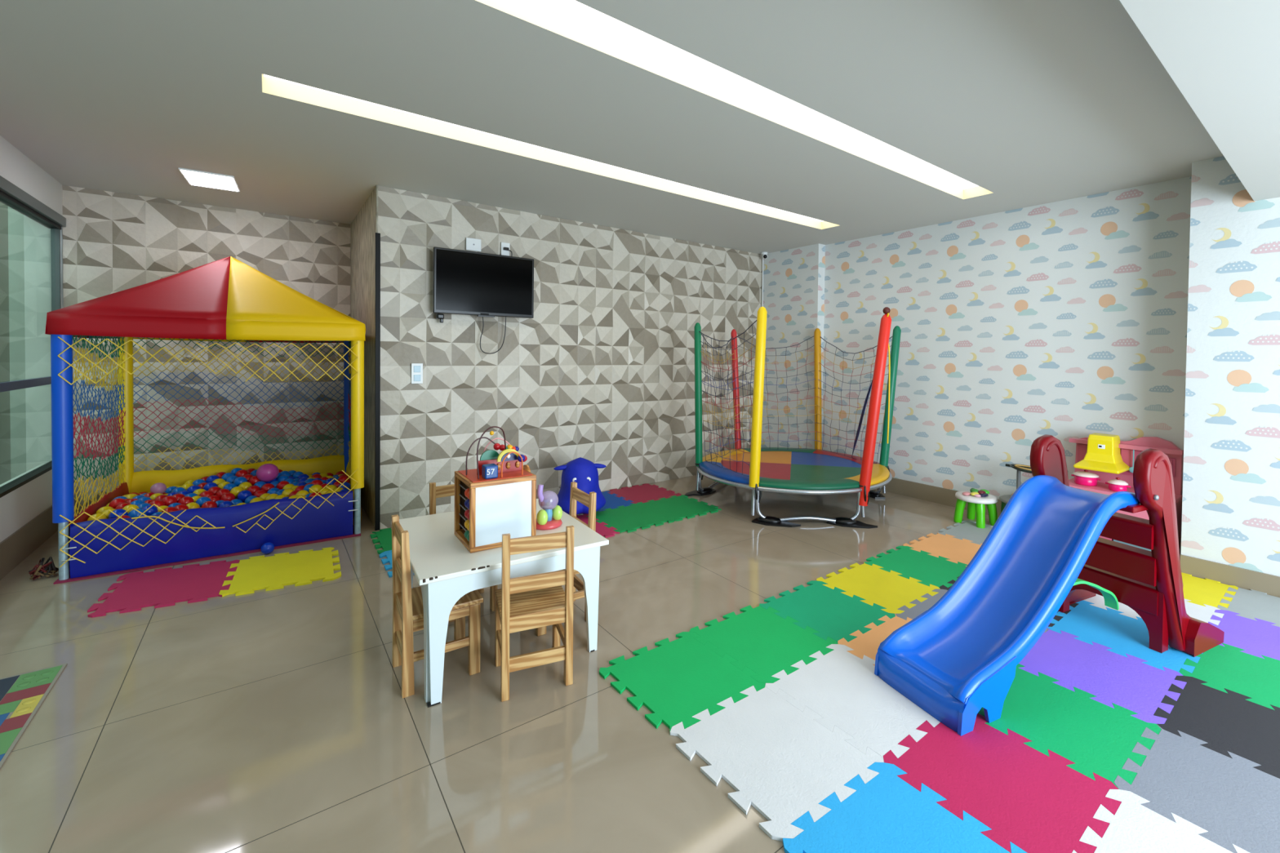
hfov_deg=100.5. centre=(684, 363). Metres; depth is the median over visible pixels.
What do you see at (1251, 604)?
foam mat
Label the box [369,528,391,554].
foam mat
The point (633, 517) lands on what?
foam mat
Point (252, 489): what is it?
ball
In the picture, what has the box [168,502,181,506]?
ball
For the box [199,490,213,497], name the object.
ball
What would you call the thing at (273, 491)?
ball
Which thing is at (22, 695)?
play mat
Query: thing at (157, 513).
ball
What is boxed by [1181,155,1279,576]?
wall column
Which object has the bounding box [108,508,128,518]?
ball
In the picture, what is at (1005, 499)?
table
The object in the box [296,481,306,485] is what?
ball
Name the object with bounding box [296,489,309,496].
ball
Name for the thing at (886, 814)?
foam mat
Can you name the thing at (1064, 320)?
wall
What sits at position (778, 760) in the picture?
foam mat
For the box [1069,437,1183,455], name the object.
shelf
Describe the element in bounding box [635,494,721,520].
foam mat
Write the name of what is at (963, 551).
foam mat
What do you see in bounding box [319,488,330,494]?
ball
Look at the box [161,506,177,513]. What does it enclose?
ball
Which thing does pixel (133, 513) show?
ball
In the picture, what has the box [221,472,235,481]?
ball
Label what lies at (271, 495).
ball
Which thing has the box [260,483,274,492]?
ball
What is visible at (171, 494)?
ball
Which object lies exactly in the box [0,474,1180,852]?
floor
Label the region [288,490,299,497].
ball
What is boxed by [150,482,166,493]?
ball
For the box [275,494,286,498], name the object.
ball
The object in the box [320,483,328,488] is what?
ball
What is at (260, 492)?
ball
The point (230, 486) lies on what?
ball
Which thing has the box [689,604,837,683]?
foam mat
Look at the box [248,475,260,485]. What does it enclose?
ball
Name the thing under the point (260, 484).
ball
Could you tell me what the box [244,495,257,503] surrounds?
ball
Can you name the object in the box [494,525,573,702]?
chair
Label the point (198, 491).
ball
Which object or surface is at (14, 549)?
baseboard
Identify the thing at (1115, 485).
pot
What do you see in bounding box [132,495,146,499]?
ball
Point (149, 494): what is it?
ball
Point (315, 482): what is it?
ball
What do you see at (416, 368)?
light switch
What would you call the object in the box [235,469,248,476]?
ball
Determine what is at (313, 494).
ball
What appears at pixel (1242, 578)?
baseboard
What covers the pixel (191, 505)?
ball
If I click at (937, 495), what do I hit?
baseboard
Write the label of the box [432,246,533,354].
television
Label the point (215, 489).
ball
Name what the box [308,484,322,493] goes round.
ball
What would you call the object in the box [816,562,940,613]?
foam mat
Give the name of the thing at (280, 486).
ball
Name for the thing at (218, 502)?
ball
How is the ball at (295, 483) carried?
in the pit
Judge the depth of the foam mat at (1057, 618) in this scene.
2.98 m
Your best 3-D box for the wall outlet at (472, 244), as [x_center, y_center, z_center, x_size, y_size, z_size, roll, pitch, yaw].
[-1.808,-1.020,4.546,0.125,0.105,0.014,0,1,-38]
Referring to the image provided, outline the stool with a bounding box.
[953,490,998,528]
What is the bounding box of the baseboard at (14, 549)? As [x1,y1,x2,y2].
[0,505,57,580]
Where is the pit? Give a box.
[44,256,365,584]
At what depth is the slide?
2.45 m
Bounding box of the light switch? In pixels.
[411,363,422,383]
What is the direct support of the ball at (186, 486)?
in the pit
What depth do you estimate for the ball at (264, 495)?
4.15 m
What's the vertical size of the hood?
0.250 m
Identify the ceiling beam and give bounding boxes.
[1119,0,1279,200]
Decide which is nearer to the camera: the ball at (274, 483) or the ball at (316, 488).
the ball at (316, 488)
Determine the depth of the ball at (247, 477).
4.40 m
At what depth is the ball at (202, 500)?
3.94 m
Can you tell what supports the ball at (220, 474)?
in the pit
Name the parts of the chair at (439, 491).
post, post, leg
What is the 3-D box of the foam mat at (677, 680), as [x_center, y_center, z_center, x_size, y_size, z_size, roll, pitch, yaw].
[-0.017,1.353,2.300,0.540,0.011,0.557,0,1,-38]
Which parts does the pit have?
steel post, tie cord, panel, roof panel, roof panel, roof panel, roof panel, panel, frame, panel, roof panel, roof panel, roof panel, panel, steel post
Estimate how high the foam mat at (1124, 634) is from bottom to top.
0.011 m
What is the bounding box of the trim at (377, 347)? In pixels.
[374,232,380,530]
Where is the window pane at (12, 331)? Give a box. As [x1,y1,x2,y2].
[0,201,26,484]
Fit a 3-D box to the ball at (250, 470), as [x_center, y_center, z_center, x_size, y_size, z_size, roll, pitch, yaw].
[-3.729,0.944,4.566,0.090,0.089,0.087,1,1,25]
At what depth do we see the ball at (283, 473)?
4.62 m
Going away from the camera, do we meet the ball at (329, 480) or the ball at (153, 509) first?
the ball at (153, 509)
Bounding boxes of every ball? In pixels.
[87,513,107,520]
[95,506,113,513]
[101,508,115,518]
[108,497,127,508]
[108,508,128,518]
[113,496,127,499]
[115,502,131,509]
[115,515,130,518]
[122,504,139,513]
[124,493,137,498]
[126,498,137,502]
[127,508,146,517]
[129,499,145,506]
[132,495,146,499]
[137,502,151,508]
[138,497,151,501]
[142,505,158,515]
[144,492,154,497]
[144,499,154,503]
[149,493,163,499]
[149,499,164,507]
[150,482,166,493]
[151,511,164,515]
[154,494,168,500]
[157,505,168,511]
[161,495,177,506]
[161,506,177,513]
[164,486,177,493]
[167,492,179,496]
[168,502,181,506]
[171,487,186,493]
[172,493,185,502]
[174,504,189,510]
[177,496,194,505]
[178,490,191,495]
[181,483,194,490]
[184,480,195,484]
[185,493,197,497]
[186,485,201,493]
[186,502,199,508]
[191,479,205,485]
[191,495,201,502]
[192,488,205,495]
[195,497,211,507]
[198,482,207,488]
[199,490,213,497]
[200,501,217,507]
[203,482,217,490]
[205,475,219,483]
[208,486,221,495]
[208,495,220,502]
[212,478,225,484]
[215,471,226,478]
[215,488,230,497]
[215,500,224,507]
[217,481,230,488]
[217,500,233,507]
[220,493,235,501]
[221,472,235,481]
[222,483,236,491]
[226,475,238,483]
[230,467,241,475]
[230,486,244,497]
[231,498,242,505]
[233,476,247,486]
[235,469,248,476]
[237,489,252,502]
[238,481,252,490]
[243,474,253,481]
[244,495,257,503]
[246,468,255,474]
[247,485,260,495]
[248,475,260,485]
[249,497,263,502]
[250,469,257,475]
[253,480,266,488]
[253,489,266,497]
[256,463,279,481]
[259,493,270,500]
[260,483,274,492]
[260,542,274,554]
[265,493,278,500]
[266,487,279,493]
[270,480,279,487]
[275,488,284,495]
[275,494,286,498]
[276,475,288,481]
[276,480,289,489]
[280,471,290,476]
[281,488,293,497]
[282,484,294,488]
[284,478,294,484]
[288,470,296,476]
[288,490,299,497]
[288,494,297,498]
[290,485,299,490]
[291,481,299,485]
[292,471,303,478]
[294,485,305,490]
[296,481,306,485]
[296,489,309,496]
[297,474,309,479]
[297,477,307,482]
[302,484,313,493]
[304,478,313,483]
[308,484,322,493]
[308,492,321,497]
[310,480,323,484]
[311,474,322,478]
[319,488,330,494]
[320,473,328,476]
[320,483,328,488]
[324,478,337,484]
[325,484,337,490]
[333,480,343,488]
[333,487,343,492]
[335,471,346,475]
[337,475,349,483]
[337,482,351,488]
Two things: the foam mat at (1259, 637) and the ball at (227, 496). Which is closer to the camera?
the foam mat at (1259, 637)
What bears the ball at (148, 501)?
in the pit
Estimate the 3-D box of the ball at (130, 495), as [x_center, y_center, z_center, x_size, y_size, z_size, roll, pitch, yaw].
[-4.090,1.006,3.924,0.089,0.090,0.089,1,1,18]
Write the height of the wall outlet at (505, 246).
0.115 m
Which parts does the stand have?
post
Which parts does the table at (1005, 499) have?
leg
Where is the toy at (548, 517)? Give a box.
[536,484,562,529]
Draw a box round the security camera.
[761,251,767,306]
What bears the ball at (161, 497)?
in the pit
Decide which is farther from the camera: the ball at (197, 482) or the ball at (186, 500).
the ball at (197, 482)
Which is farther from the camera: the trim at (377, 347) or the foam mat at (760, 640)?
the trim at (377, 347)
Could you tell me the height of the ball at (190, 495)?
0.089 m
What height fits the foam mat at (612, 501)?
0.011 m
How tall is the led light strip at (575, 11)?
0.018 m
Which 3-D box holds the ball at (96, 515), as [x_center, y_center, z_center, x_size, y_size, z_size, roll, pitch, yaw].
[-3.795,1.012,3.432,0.089,0.090,0.088,1,1,-4]
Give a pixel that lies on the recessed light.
(194, 177)
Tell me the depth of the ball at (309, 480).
4.45 m
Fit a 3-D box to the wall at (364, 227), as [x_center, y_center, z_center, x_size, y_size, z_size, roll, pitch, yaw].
[-2.824,-0.058,4.832,0.198,2.680,1.641,0,1,-38]
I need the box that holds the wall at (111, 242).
[23,185,351,516]
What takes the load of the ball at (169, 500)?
in the pit
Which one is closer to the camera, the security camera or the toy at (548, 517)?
the toy at (548, 517)
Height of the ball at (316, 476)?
0.090 m
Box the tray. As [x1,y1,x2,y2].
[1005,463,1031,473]
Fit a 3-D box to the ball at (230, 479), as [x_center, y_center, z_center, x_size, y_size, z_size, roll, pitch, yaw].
[-3.725,0.967,4.378,0.089,0.090,0.089,2,1,43]
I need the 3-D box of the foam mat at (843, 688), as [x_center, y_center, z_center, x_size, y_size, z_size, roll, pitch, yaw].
[0.710,1.364,2.189,0.541,0.011,0.588,0,1,-38]
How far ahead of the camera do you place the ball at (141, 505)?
3.65 m
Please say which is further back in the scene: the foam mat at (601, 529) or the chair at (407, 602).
the foam mat at (601, 529)
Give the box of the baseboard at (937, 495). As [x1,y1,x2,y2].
[871,477,1181,554]
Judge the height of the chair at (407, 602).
0.670 m
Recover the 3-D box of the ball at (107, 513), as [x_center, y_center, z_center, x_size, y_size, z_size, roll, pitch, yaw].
[-3.808,1.005,3.518,0.090,0.090,0.090,0,1,-8]
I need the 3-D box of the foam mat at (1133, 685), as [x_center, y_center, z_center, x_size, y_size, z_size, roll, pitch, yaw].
[1.834,1.373,2.388,0.541,0.011,0.562,0,1,-38]
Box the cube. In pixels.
[453,426,536,553]
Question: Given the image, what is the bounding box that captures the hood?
[1073,432,1129,474]
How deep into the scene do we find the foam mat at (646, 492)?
5.29 m
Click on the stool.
(975, 504)
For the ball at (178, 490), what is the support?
in the pit
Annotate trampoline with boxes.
[684,306,901,528]
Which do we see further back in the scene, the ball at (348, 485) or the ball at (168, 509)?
the ball at (348, 485)
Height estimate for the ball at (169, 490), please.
0.089 m
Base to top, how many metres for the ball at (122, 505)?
0.088 m
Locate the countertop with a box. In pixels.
[1068,478,1182,503]
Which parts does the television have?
casing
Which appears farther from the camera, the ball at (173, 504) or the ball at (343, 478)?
the ball at (343, 478)
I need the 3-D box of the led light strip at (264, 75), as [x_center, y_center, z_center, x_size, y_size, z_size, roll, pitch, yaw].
[-0.289,-1.440,3.920,4.420,0.018,0.217,0,1,-38]
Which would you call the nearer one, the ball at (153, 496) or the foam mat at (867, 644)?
the foam mat at (867, 644)
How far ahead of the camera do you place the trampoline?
4.93 m
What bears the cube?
on the table at (445, 571)
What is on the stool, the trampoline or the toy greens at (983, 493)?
the toy greens at (983, 493)
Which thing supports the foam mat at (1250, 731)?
on the floor
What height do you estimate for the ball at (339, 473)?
0.089 m
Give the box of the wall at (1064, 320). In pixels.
[822,176,1191,537]
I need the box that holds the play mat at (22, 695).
[0,662,66,768]
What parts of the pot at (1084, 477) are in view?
lid, pot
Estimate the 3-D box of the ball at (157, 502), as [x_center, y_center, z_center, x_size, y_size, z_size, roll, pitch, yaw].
[-3.744,1.010,3.763,0.088,0.089,0.089,0,1,-32]
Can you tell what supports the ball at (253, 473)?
in the pit
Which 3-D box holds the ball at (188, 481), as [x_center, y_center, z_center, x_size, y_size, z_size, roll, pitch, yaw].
[-4.047,0.996,4.354,0.089,0.090,0.088,1,1,32]
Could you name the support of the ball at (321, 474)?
in the pit
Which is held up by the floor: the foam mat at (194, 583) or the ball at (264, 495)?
the foam mat at (194, 583)
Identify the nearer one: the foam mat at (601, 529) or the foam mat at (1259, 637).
the foam mat at (1259, 637)
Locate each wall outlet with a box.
[466,237,480,251]
[501,242,510,256]
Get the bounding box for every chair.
[391,514,483,698]
[429,482,497,611]
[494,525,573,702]
[536,481,596,635]
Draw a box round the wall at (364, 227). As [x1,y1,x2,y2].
[350,185,377,526]
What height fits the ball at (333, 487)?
0.090 m
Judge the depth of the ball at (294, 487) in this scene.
4.27 m
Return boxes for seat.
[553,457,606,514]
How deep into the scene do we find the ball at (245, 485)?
4.27 m
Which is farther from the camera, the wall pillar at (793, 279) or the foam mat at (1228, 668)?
the wall pillar at (793, 279)
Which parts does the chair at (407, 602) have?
post, rail, post, seat rail, seat, leg, leg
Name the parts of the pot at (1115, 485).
pot, lid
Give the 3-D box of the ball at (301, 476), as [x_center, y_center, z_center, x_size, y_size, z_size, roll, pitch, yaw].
[-3.336,1.009,4.644,0.088,0.088,0.089,0,1,-9]
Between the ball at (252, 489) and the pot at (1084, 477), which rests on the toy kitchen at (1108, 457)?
the pot at (1084, 477)
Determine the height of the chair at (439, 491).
0.670 m
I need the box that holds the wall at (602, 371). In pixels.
[377,185,762,528]
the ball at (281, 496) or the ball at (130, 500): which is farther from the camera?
the ball at (281, 496)
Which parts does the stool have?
leg, leg, seat, leg, leg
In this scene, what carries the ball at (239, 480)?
in the pit
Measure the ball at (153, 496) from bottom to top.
0.089 m
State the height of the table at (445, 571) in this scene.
0.520 m
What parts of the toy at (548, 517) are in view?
handle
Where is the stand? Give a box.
[1005,463,1031,497]
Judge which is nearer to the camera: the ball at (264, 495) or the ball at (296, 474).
the ball at (264, 495)
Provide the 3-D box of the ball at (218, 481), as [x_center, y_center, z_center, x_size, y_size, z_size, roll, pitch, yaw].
[-3.793,0.979,4.323,0.089,0.089,0.088,1,1,11]
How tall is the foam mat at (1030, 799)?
0.011 m
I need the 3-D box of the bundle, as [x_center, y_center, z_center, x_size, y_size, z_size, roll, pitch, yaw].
[-3.898,1.239,3.229,0.119,0.110,0.105,0,1,-38]
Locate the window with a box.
[0,175,66,497]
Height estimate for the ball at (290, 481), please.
0.090 m
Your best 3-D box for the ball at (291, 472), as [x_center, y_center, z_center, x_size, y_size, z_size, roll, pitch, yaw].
[-3.502,0.995,4.732,0.089,0.090,0.088,1,1,-5]
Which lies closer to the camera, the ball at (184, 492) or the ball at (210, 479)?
the ball at (184, 492)
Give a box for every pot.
[1071,469,1101,486]
[1105,477,1130,491]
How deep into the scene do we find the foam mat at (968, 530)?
4.24 m
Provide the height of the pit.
2.105 m
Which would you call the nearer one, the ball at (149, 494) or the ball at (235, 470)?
the ball at (149, 494)
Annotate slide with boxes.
[874,434,1224,736]
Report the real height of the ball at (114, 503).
0.089 m
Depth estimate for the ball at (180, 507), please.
3.76 m
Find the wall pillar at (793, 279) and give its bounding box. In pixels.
[760,243,825,448]
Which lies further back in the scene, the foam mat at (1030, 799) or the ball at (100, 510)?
the ball at (100, 510)
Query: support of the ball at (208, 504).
on the pit
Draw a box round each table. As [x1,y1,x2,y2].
[391,498,608,707]
[999,494,1012,512]
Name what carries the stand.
on the table at (1005, 499)
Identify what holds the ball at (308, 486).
in the pit
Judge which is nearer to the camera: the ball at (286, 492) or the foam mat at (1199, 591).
the foam mat at (1199, 591)
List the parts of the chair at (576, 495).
leg, seat rail, post, post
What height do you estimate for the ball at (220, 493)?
0.089 m
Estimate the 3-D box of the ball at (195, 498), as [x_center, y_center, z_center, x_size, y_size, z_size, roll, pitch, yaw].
[-3.682,1.040,4.002,0.090,0.089,0.087,1,1,-8]
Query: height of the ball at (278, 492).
0.090 m
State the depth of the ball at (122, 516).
3.43 m
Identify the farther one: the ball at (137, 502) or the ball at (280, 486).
the ball at (280, 486)
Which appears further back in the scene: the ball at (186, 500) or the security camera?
the security camera
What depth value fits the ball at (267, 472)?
4.37 m
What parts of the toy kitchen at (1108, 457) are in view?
cupboard door, drawer, panel, panel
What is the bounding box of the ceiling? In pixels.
[0,0,1223,254]
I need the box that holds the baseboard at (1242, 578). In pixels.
[1180,554,1279,597]
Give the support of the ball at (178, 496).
in the pit
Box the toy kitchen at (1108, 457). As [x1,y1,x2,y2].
[1068,432,1183,559]
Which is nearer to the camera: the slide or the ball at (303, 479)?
the slide
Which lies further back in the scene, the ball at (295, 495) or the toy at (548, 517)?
the ball at (295, 495)
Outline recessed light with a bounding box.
[178,167,239,191]
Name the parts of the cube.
cube frame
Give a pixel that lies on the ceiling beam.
(1223, 56)
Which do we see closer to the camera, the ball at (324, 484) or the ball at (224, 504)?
the ball at (224, 504)
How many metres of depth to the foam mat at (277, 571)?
3.33 m
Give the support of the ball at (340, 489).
in the pit
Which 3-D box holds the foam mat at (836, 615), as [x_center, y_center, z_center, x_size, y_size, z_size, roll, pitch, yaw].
[0.776,1.351,2.921,0.541,0.011,0.558,0,1,-38]
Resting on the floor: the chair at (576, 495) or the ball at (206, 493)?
the chair at (576, 495)
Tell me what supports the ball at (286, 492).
in the pit
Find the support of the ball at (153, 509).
in the pit
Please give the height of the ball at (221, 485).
0.089 m
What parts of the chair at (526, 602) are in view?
leg, post, seat, rail, leg, post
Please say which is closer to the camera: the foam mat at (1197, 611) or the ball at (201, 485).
the foam mat at (1197, 611)
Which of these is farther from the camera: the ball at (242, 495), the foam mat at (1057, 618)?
the ball at (242, 495)
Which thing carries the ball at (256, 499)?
on the pit
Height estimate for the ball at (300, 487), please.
0.089 m
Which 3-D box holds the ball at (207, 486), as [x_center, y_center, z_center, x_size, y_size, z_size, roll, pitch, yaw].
[-3.785,0.992,4.240,0.088,0.090,0.089,0,1,-15]
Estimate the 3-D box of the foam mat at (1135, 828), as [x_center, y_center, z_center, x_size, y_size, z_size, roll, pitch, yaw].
[1.366,1.386,1.353,0.541,0.011,0.562,0,1,-38]
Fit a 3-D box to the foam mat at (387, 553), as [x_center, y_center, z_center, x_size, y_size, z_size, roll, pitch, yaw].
[-1.729,1.310,3.605,0.552,0.011,0.548,0,1,-38]
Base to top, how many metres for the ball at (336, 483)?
0.089 m
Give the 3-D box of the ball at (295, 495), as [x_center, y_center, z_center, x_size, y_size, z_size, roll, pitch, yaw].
[-2.954,1.039,4.018,0.087,0.090,0.089,2,1,40]
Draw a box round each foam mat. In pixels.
[87,560,239,617]
[218,546,341,596]
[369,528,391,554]
[379,550,413,577]
[576,514,619,537]
[586,503,674,533]
[598,490,633,511]
[599,631,765,730]
[606,483,681,503]
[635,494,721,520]
[670,684,884,841]
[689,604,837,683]
[760,580,895,644]
[765,644,940,761]
[782,762,1026,852]
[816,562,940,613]
[837,613,912,666]
[863,546,967,587]
[883,713,1121,852]
[895,589,1048,632]
[902,532,982,566]
[937,520,993,544]
[939,576,1078,626]
[977,663,1160,788]
[1018,627,1186,724]
[1047,600,1203,675]
[1071,789,1249,852]
[1082,594,1224,625]
[1114,724,1279,852]
[1153,675,1279,778]
[1179,643,1279,710]
[1181,572,1238,608]
[1208,609,1279,660]
[1217,586,1279,626]
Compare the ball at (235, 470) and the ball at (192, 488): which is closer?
the ball at (192, 488)
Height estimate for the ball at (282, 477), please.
0.089 m
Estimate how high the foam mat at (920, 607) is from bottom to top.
0.011 m
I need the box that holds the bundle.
[28,556,58,580]
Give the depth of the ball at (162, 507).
3.70 m
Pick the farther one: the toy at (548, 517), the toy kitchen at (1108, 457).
the toy kitchen at (1108, 457)
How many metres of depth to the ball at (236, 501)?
4.06 m
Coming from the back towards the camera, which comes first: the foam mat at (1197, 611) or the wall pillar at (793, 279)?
the wall pillar at (793, 279)
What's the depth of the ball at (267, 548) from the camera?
3.62 m
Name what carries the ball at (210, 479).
in the pit
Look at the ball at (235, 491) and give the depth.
4.17 m
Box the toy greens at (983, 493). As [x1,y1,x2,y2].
[961,488,989,497]
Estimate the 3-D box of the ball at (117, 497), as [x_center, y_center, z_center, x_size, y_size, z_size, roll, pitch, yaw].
[-4.075,1.001,3.832,0.088,0.089,0.089,1,1,25]
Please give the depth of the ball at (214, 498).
4.05 m
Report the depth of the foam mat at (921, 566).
3.54 m
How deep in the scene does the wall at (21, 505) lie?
3.57 m
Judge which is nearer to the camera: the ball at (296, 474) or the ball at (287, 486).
the ball at (287, 486)
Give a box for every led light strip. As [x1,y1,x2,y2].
[263,74,822,221]
[527,0,978,189]
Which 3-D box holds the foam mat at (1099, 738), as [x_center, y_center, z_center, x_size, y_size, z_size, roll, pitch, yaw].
[1.438,1.374,2.077,0.541,0.011,0.562,0,1,-38]
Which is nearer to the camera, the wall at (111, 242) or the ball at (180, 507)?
the ball at (180, 507)
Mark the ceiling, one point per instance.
(1028, 103)
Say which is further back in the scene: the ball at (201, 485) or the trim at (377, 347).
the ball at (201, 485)
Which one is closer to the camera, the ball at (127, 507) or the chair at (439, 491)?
the chair at (439, 491)
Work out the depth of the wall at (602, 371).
5.07 m
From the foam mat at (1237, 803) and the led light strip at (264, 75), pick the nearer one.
the foam mat at (1237, 803)
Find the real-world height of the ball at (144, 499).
0.088 m
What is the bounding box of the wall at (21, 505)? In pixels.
[0,135,62,542]

